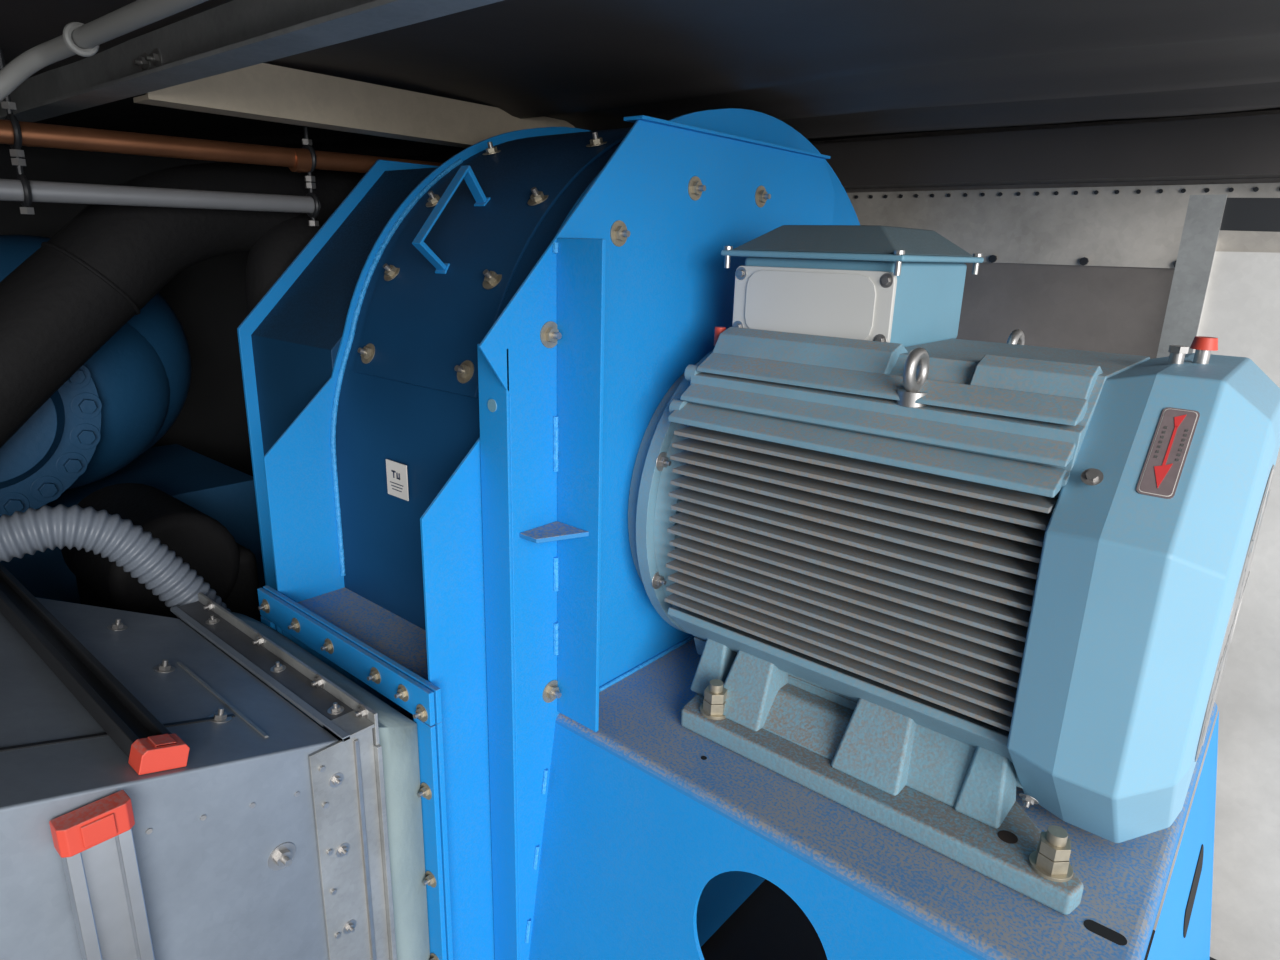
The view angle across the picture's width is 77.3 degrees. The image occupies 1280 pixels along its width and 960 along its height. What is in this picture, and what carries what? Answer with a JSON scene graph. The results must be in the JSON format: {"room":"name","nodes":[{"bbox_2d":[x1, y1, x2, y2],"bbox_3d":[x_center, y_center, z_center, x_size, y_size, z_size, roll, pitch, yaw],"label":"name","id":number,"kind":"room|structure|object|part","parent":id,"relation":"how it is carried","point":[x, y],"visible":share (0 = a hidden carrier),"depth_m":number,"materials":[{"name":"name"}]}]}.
{"room":"plant room","nodes":[
{"label":"plant room","id":0,"kind":"room"},
{"bbox_2d":[0,128,252,476],"bbox_3d":[-2.130,-0.103,2.573,0.060,2.150,3.660,15,21,38],"label":"wall","id":1,"kind":"structure","parent":0,"point":[208,299],"depth_m":2.98,"materials":[{"name":"black"}]},
{"bbox_2d":[0,0,1279,162],"bbox_3d":[-0.829,-0.731,1.219,3.460,0.119,3.720,15,21,38],"label":"ceiling","id":2,"kind":"structure","parent":0,"point":[825,69],"depth_m":1.40,"materials":[{"name":"metal"}]},
{"bbox_2d":[0,48,34,213],"bbox_3d":[-1.144,-0.633,1.462,0.024,0.280,0.063,-10,20,-35],"label":"clamp","id":3,"kind":"object","parent":2,"relation":"attached to","point":[7,105],"visible":0.84,"depth_m":1.46,"materials":[{"name":"metal"}]},
{"bbox_2d":[0,179,319,212],"bbox_3d":[-1.141,-0.540,1.496,0.038,0.051,1.130,15,21,38],"label":"pipe","id":4,"kind":"object","parent":3,"relation":"attached to","point":[10,189],"visible":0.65,"depth_m":1.63,"materials":[{"name":"grey metal"}]},
{"bbox_2d":[0,119,442,172],"bbox_3d":[-1.018,-0.675,1.604,0.052,0.064,1.501,15,21,38],"label":"copper pipe","id":5,"kind":"object","parent":3,"relation":"attached to","point":[33,134],"visible":0.83,"depth_m":1.66,"materials":[{"name":"brown metal"}]},
{"bbox_2d":[0,0,207,101],"bbox_3d":[-0.578,-0.492,0.935,1.030,0.157,0.156,11,18,29],"label":"cable conduit","id":6,"kind":"object","parent":2,"relation":"attached to","point":[81,39],"visible":1,"depth_m":1.06,"materials":[{"name":"grey plastic"}]},
{"bbox_2d":[0,0,503,121],"bbox_3d":[-1.053,-0.750,1.495,2.650,0.084,0.062,15,21,38],"label":"ceiling beam","id":7,"kind":"structure","parent":2,"relation":"attached to","point":[235,34],"depth_m":1.16,"materials":[{"name":"grey metal"}]},
{"bbox_2d":[301,126,319,225],"bbox_3d":[-0.777,-0.743,1.877,0.024,0.280,0.063,-10,20,-35],"label":"clamp","id":8,"kind":"object","parent":2,"relation":"attached to","point":[307,143],"visible":0.68,"depth_m":1.88,"materials":[{"name":"metal"}]},
{"bbox_2d":[133,63,574,147],"bbox_3d":[-0.364,-0.873,1.995,0.070,0.093,1.600,15,21,38],"label":"ceiling beam","id":9,"kind":"structure","parent":2,"relation":"attached to","point":[262,91],"depth_m":1.66,"materials":[{"name":"beige metal"}]},
{"bbox_2d":[812,114,1279,188],"bbox_3d":[0.417,-0.944,2.431,3.650,0.115,0.104,15,21,38],"label":"ceiling beam","id":10,"kind":"structure","parent":2,"relation":"attached to","point":[1239,147],"depth_m":1.88,"materials":[{"name":"grey metal"}]},
{"bbox_2d":[700,879,1215,959],"bbox_3d":[-0.793,1.325,1.729,3.710,0.050,3.720,15,21,38],"label":"floor","id":11,"kind":"structure","parent":0,"point":[769,924],"depth_m":2.14,"materials":[{"name":"black"}]},
{"bbox_2d":[0,235,265,603],"bbox_3d":[-1.599,0.224,2.233,0.740,1.740,0.877,15,21,38],"label":"blower","id":12,"kind":"object","parent":11,"relation":"on","point":[100,428],"visible":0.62,"depth_m":2.04,"materials":[{"name":"metal"}]},
{"bbox_2d":[0,162,365,447],"bbox_3d":[-1.193,-0.312,1.845,0.238,0.863,1.327,14,20,36],"label":"insulated pipe","id":13,"kind":"object","parent":12,"relation":"attached to","point":[66,300],"visible":0.85,"depth_m":1.71,"materials":[{"name":"black rubber"}]},
{"bbox_2d":[61,483,260,621],"bbox_3d":[-1.183,0.590,2.070,0.380,1.150,0.320,15,21,38],"label":"insulated pipe","id":14,"kind":"object","parent":11,"relation":"on","point":[202,542],"visible":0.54,"depth_m":1.85,"materials":[{"name":"black rubber"}]},
{"bbox_2d":[245,213,320,315],"bbox_3d":[-0.915,0.175,2.240,0.161,1.768,0.224,15,21,38],"label":"insulated pipe","id":15,"kind":"object","parent":11,"relation":"on","point":[273,253],"visible":0.13,"depth_m":1.96,"materials":[{"name":"black rubber"}]},
{"bbox_2d":[237,108,859,959],"bbox_3d":[-0.111,0.151,2.065,1.030,1.996,1.594,15,21,38],"label":"fan","id":16,"kind":"object","parent":11,"relation":"on","point":[453,389],"visible":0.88,"depth_m":1.43,"materials":[{"name":"blue metal"}]},
{"bbox_2d":[216,612,429,959],"bbox_3d":[-0.595,0.721,1.518,0.580,0.884,0.087,15,21,38],"label":"connector","id":17,"kind":"object","parent":16,"relation":"attached to","point":[398,737],"visible":0.47,"depth_m":1.29,"materials":[{"name":"fabric"}]},
{"bbox_2d":[0,592,396,959],"bbox_3d":[-1.251,0.636,1.336,1.431,1.206,0.995,15,21,38],"label":"ventilation duct","id":18,"kind":"object","parent":17,"relation":"attached to","point":[271,842],"visible":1,"depth_m":1.10,"materials":[{"name":"metal"}]},
{"bbox_2d":[0,563,189,774],"bbox_3d":[-0.905,0.248,1.233,0.880,0.042,0.058,15,21,38],"label":"mounting rail","id":19,"kind":"object","parent":18,"relation":"attached to","point":[149,746],"visible":1,"depth_m":1.11,"materials":[{"name":"black metal"}]},
{"bbox_2d":[49,790,154,959],"bbox_3d":[-0.614,0.762,0.994,0.033,0.830,0.072,15,21,38],"label":"mounting rail","id":20,"kind":"object","parent":18,"relation":"attached to","point":[94,841],"visible":1,"depth_m":0.90,"materials":[{"name":"metal"}]},
{"bbox_2d":[0,504,230,645],"bbox_3d":[-1.050,0.354,1.497,0.623,0.638,0.112,-11,21,-38],"label":"corrugated hose","id":21,"kind":"object","parent":18,"relation":"attached to","point":[148,560],"visible":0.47,"depth_m":1.46,"materials":[{"name":"grey plastic"}]},
{"bbox_3d":[-0.341,-0.472,1.450,0.032,0.190,0.158,15,21,38],"label":"handle","id":22,"kind":"part","parent":16,"relation":"part of","materials":[{"name":"blue paint"}]},
{"bbox_3d":[0.074,0.303,1.690,0.071,1.924,1.016,16,21,40],"label":"support plate","id":23,"kind":"part","parent":16,"relation":"part of","materials":[{"name":"blue paint"}]},
{"bbox_2d":[529,639,1218,959],"bbox_3d":[0.478,0.889,1.508,1.039,0.921,1.026,15,21,38],"label":"pedestal","id":24,"kind":"object","parent":11,"relation":"on","point":[644,809],"visible":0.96,"depth_m":1.23,"materials":[{"name":"blue paint"}]},
{"bbox_2d":[628,225,1279,914],"bbox_3d":[0.494,0.013,1.362,0.890,0.844,0.672,15,21,38],"label":"motor","id":25,"kind":"object","parent":24,"relation":"on","point":[920,575],"visible":1,"depth_m":1.11,"materials":[{"name":"paint"}]},
{"bbox_3d":[0.273,-0.283,1.297,0.286,0.116,0.010,15,21,38],"label":"gland plate","id":26,"kind":"part","parent":25,"relation":"part of","materials":[{"name":"white metal"}]},
{"bbox_3d":[0.375,-0.410,1.387,0.325,0.053,0.353,15,21,38],"label":"terminal box lid","id":27,"kind":"part","parent":25,"relation":"part of","materials":[{"name":"paint"}]},
{"bbox_3d":[0.463,0.070,1.405,0.595,0.610,0.549,15,21,38],"label":"stator frame","id":28,"kind":"part","parent":25,"relation":"part of","materials":[{"name":"paint"}]},
{"bbox_2d":[1195,465,1274,761],"bbox_3d":[0.828,0.186,1.113,0.005,0.424,0.424,15,21,38],"label":"grille","id":29,"kind":"object","parent":25,"relation":"attached to","point":[1256,498],"depth_m":1.00,"materials":[{"name":"metal"}]},
{"bbox_2d":[1156,194,1279,357],"bbox_3d":[1.163,0.430,1.562,0.490,1.870,0.040,15,21,38],"label":"support bracket","id":30,"kind":"object","parent":11,"relation":"on","point":[1205,214],"visible":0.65,"depth_m":1.45,"materials":[{"name":"grey metal"}]},
{"bbox_2d":[810,110,1279,959],"bbox_3d":[0.439,-0.077,2.740,3.650,2.150,0.090,15,21,38],"label":"wall","id":31,"kind":"structure","parent":0,"point":[1074,266],"depth_m":1.98,"materials":[{"name":"grey metal"}]}
]}

